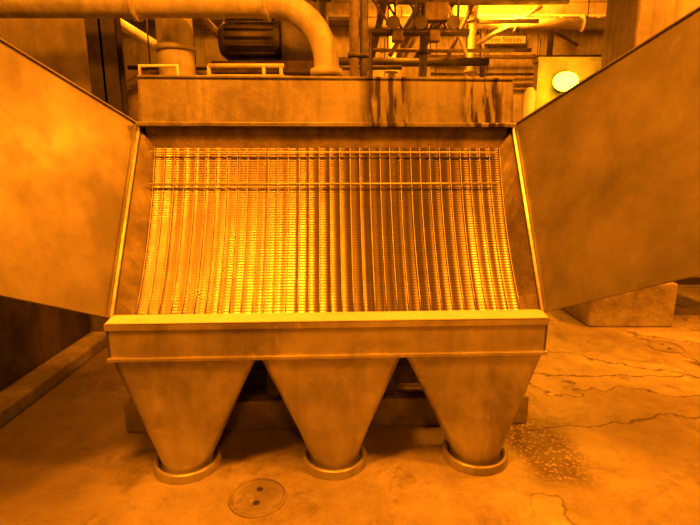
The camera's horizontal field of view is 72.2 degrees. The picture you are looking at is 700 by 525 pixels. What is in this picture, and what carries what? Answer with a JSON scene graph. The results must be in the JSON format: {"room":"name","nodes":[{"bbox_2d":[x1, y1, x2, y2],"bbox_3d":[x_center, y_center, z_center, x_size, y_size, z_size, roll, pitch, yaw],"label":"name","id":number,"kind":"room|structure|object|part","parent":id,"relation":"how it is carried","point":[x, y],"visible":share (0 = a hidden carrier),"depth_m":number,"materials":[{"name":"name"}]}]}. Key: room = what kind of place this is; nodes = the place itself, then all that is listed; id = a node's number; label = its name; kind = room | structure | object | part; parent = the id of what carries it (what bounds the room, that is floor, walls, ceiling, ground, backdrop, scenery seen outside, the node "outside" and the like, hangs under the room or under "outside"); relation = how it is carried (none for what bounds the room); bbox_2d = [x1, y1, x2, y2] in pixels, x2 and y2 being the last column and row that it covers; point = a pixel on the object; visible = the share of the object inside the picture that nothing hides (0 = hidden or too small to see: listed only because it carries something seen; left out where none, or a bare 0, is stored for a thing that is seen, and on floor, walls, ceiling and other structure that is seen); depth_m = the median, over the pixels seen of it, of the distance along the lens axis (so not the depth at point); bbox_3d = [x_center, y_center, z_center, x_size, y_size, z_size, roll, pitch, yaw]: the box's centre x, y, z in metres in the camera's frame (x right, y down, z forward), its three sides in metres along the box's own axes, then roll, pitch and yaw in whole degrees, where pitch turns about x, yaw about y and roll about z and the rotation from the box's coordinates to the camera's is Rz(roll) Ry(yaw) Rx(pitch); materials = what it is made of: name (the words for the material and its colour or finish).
{"room":"industrial hall","nodes":[
{"label":"industrial hall","id":0,"kind":"room"},
{"bbox_2d":[125,20,359,26],"bbox_3d":[0.250,-3.963,3.349,12.500,0.200,16.200,0,12,0],"label":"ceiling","id":1,"kind":"structure","parent":0,"point":[151,23],"depth_m":11.04,"materials":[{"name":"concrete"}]},
{"bbox_2d":[402,14,605,17],"bbox_3d":[3.250,-4.608,9.172,4.500,0.240,0.060,0,12,0],"label":"truss","id":2,"kind":"object","parent":1,"relation":"attached to","point":[403,15],"visible":0.29,"depth_m":9.12,"materials":[{"name":"metal"}]},
{"bbox_2d":[485,30,526,44],"bbox_3d":[3.475,-5.203,10.866,1.050,0.500,0.060,0,12,0],"label":"wall sign","id":3,"kind":"object","parent":1,"relation":"attached to","point":[517,39],"visible":0.76,"depth_m":10.88,"materials":[{"name":"metal"}]},
{"bbox_2d":[0,282,699,524],"bbox_3d":[0.250,0.830,4.368,12.500,0.200,16.200,0,12,0],"label":"floor","id":4,"kind":"structure","parent":0,"point":[610,435],"depth_m":2.63,"materials":[{"name":"concrete"}]},
{"bbox_2d":[0,296,89,391],"bbox_3d":[-3.280,0.599,2.760,1.840,0.920,3.150,0,12,0],"label":"wall","id":5,"kind":"structure","parent":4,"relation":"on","point":[31,334],"depth_m":3.54,"materials":[{"name":"concrete"}]},
{"bbox_2d":[0,332,106,426],"bbox_3d":[-2.260,1.000,2.845,0.200,0.100,3.150,0,12,0],"label":"curb","id":6,"kind":"object","parent":4,"relation":"on","point":[19,395],"visible":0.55,"depth_m":3.51,"materials":[{"name":"concrete"}]},
{"bbox_2d":[0,18,109,327],"bbox_3d":[-2.650,-1.712,4.543,0.860,4.700,0.660,0,12,0],"label":"wall","id":7,"kind":"structure","parent":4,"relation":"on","point":[59,44],"depth_m":4.19,"materials":[{"name":"beige paint"}]},
{"bbox_2d":[84,18,130,290],"bbox_3d":[-2.080,-1.623,4.123,0.240,4.700,0.140,0,12,0],"label":"steel column","id":8,"kind":"structure","parent":4,"relation":"on","point":[104,42],"depth_m":4.05,"materials":[{"name":"brown metal"}]},
{"bbox_2d":[126,70,158,121],"bbox_3d":[-3.200,-1.803,8.818,2.400,3.100,2.400,0,12,0],"label":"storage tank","id":9,"kind":"object","parent":4,"relation":"on","point":[131,83],"visible":0.05,"depth_m":7.51,"materials":[{"name":"metal"}]},
{"bbox_2d":[0,0,342,75],"bbox_3d":[-2.278,-0.635,3.852,4.446,2.880,0.250,0,12,0],"label":"duct pipe","id":10,"kind":"object","parent":4,"relation":"on","point":[299,13],"visible":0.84,"depth_m":3.52,"materials":[{"name":"metal"}]},
{"bbox_2d":[154,18,196,74],"bbox_3d":[-1.440,-1.598,4.005,0.330,4.700,0.330,0,12,0],"label":"standpipe","id":11,"kind":"object","parent":4,"relation":"on","point":[174,36],"visible":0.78,"depth_m":3.86,"materials":[{"name":"metal"}]},
{"bbox_2d":[228,478,286,518],"bbox_3d":[-0.452,1.151,2.357,0.286,0.009,0.286,0,12,0],"label":"manhole cover","id":12,"kind":"object","parent":4,"relation":"on","point":[256,498],"visible":1,"depth_m":2.34,"materials":[{"name":"metal"}]},
{"bbox_2d":[211,18,313,75],"bbox_3d":[-0.740,-0.810,4.531,0.920,2.940,0.400,0,12,0],"label":"motor","id":13,"kind":"object","parent":4,"relation":"on","point":[240,40],"visible":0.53,"depth_m":4.15,"materials":[{"name":"metal"}]},
{"bbox_3d":[-0.875,-1.974,4.283,0.550,0.377,0.380,0,12,0],"label":"motor","id":14,"kind":"part","parent":13,"relation":"part of","materials":[{"name":"metal"}]},
{"bbox_2d":[0,6,699,484],"bbox_3d":[-0.101,-0.054,2.484,3.310,2.314,1.878,-1,12,-2],"label":"machine","id":15,"kind":"object","parent":4,"relation":"on","point":[327,244],"visible":1,"depth_m":2.49,"materials":[{"name":"metal"}]},
{"bbox_3d":[-1.190,-0.324,2.750,0.012,1.410,1.150,-1,12,-2],"label":"plate","id":16,"kind":"part","parent":15,"relation":"part of","materials":[{"name":"metal"}]},
{"bbox_2d":[138,63,283,75],"bbox_3d":[-0.886,-1.186,3.071,0.931,0.163,0.028,0,12,0],"label":"handrail","id":17,"kind":"object","parent":15,"relation":"on","point":[263,66],"visible":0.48,"depth_m":3.05,"materials":[{"name":"metal"}]},
{"bbox_3d":[-1.220,-1.193,3.069,0.263,0.138,0.024,0,12,0],"label":"bracket rail","id":18,"kind":"part","parent":17,"relation":"part of","materials":[{"name":"metal"}]},
{"bbox_3d":[-0.666,-1.186,3.071,0.491,0.163,0.028,0,12,0],"label":"rail","id":19,"kind":"part","parent":17,"relation":"part of","materials":[{"name":"yellow metal"}]},
{"bbox_3d":[-0.475,0.589,2.930,0.070,0.490,0.060,-1,12,-2],"label":"leg","id":20,"kind":"part","parent":15,"relation":"part of","materials":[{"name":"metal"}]},
{"bbox_3d":[-0.136,-0.623,2.714,1.950,0.010,0.010,-1,12,-2],"label":"retaining rod","id":21,"kind":"part","parent":15,"relation":"part of","materials":[{"name":"metal"}]},
{"bbox_3d":[-0.133,-0.441,2.685,1.950,0.010,0.010,-1,12,-2],"label":"retaining rod","id":22,"kind":"part","parent":15,"relation":"part of","materials":[{"name":"metal"}]},
{"bbox_2d":[139,78,511,122],"bbox_3d":[-0.131,-0.974,2.995,2.150,0.270,0.494,-1,12,-2],"label":"hood","id":23,"kind":"object","parent":15,"relation":"attached to","point":[401,100],"depth_m":2.77,"materials":[{"name":"metal"}]},
{"bbox_3d":[-0.121,-0.732,2.796,2.090,0.150,0.015,-1,12,-2],"label":"header plate","id":24,"kind":"part","parent":15,"relation":"part of","materials":[{"name":"metal"}]},
{"bbox_3d":[0.244,0.582,2.961,0.070,0.490,0.060,-1,12,-2],"label":"leg","id":25,"kind":"part","parent":15,"relation":"part of","materials":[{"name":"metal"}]},
{"bbox_3d":[0.956,-0.343,2.842,0.012,1.410,1.150,-1,12,-2],"label":"plate","id":26,"kind":"part","parent":15,"relation":"part of","materials":[{"name":"metal"}]},
{"bbox_2d":[348,0,360,75],"bbox_3d":[0.030,-1.483,3.467,0.096,4.700,0.098,0,12,0],"label":"drain pipe","id":27,"kind":"object","parent":4,"relation":"on","point":[354,54],"visible":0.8,"depth_m":3.42,"materials":[{"name":"metal"}]},
{"bbox_2d":[120,0,605,87],"bbox_3d":[1.500,-2.342,8.279,9.000,4.380,6.770,0,12,0],"label":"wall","id":28,"kind":"structure","parent":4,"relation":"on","point":[422,59],"depth_m":6.96,"materials":[{"name":"metal"}]},
{"bbox_2d":[359,0,368,75],"bbox_3d":[0.100,-1.488,3.487,0.082,4.700,0.084,0,12,0],"label":"drain pipe","id":29,"kind":"object","parent":4,"relation":"on","point":[364,57],"visible":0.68,"depth_m":3.44,"materials":[{"name":"metal"}]},
{"bbox_2d":[343,67,430,76],"bbox_3d":[0.600,-1.936,8.963,1.600,3.300,0.860,0,12,0],"label":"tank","id":30,"kind":"object","parent":4,"relation":"on","point":[406,71],"visible":0.02,"depth_m":8.30,"materials":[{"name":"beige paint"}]},
{"bbox_2d":[368,0,469,76],"bbox_3d":[0.708,-1.213,4.891,1.280,3.579,0.552,0,12,0],"label":"valve manifold","id":31,"kind":"object","parent":4,"relation":"on","point":[434,12],"visible":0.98,"depth_m":4.51,"materials":[{"name":"metal"}]},
{"bbox_2d":[519,87,535,189],"bbox_3d":[1.570,-0.426,4.408,0.240,2.240,0.240,0,12,0],"label":"bollard post","id":32,"kind":"object","parent":4,"relation":"on","point":[529,101],"visible":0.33,"depth_m":4.16,"materials":[{"name":"metal"}]},
{"bbox_2d":[562,282,677,326],"bbox_3d":[2.780,0.328,5.166,0.840,0.450,0.930,0,12,0],"label":"pedestal","id":33,"kind":"object","parent":4,"relation":"on","point":[654,306],"visible":0.48,"depth_m":4.72,"materials":[{"name":"concrete"}]},
{"bbox_2d":[601,0,699,276],"bbox_3d":[3.360,-1.984,4.741,1.480,4.250,0.600,0,12,0],"label":"shaft","id":34,"kind":"object","parent":33,"relation":"on","point":[628,23],"visible":0.06,"depth_m":4.43,"materials":[{"name":"paint"}]},
{"bbox_2d":[647,340,684,352],"bbox_3d":[2.800,0.747,4.258,0.286,0.009,0.286,0,12,0],"label":"manhole cover","id":35,"kind":"object","parent":4,"relation":"on","point":[663,346],"visible":1,"depth_m":4.26,"materials":[{"name":"metal"}]},
{"bbox_2d":[674,277,699,284],"bbox_3d":[4.850,-0.134,6.617,1.300,0.750,0.600,0,12,0],"label":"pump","id":36,"kind":"object","parent":4,"relation":"on","point":[693,280],"visible":0.02,"depth_m":6.39,"materials":[{"name":"metal"}]},
{"bbox_2d":[122,27,603,122],"bbox_3d":[0.250,-3.271,11.879,12.500,4.700,0.200,0,12,0],"label":"wall","id":37,"kind":"structure","parent":0,"point":[590,42],"depth_m":11.40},
{"bbox_2d":[121,0,606,19],"bbox_3d":[0.250,-5.028,9.564,12.500,0.300,0.240,0,12,0],"label":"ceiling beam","id":38,"kind":"structure","parent":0,"point":[338,9],"depth_m":9.55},
{"bbox_2d":[529,57,601,276],"bbox_3d":[3.300,-1.201,6.467,1.840,2.900,0.210,0,12,0],"label":"wall partition","id":39,"kind":"structure","parent":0,"point":[546,69],"depth_m":6.13,"materials":[{"name":"paint"}]},
{"bbox_2d":[553,72,578,91],"bbox_3d":[2.680,-2.262,6.025,0.312,0.228,0.272,0,12,0],"label":"lamp","id":40,"kind":"object","parent":39,"relation":"attached to","point":[563,81],"visible":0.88,"depth_m":5.91,"materials":[{"name":"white glass"}]}
]}

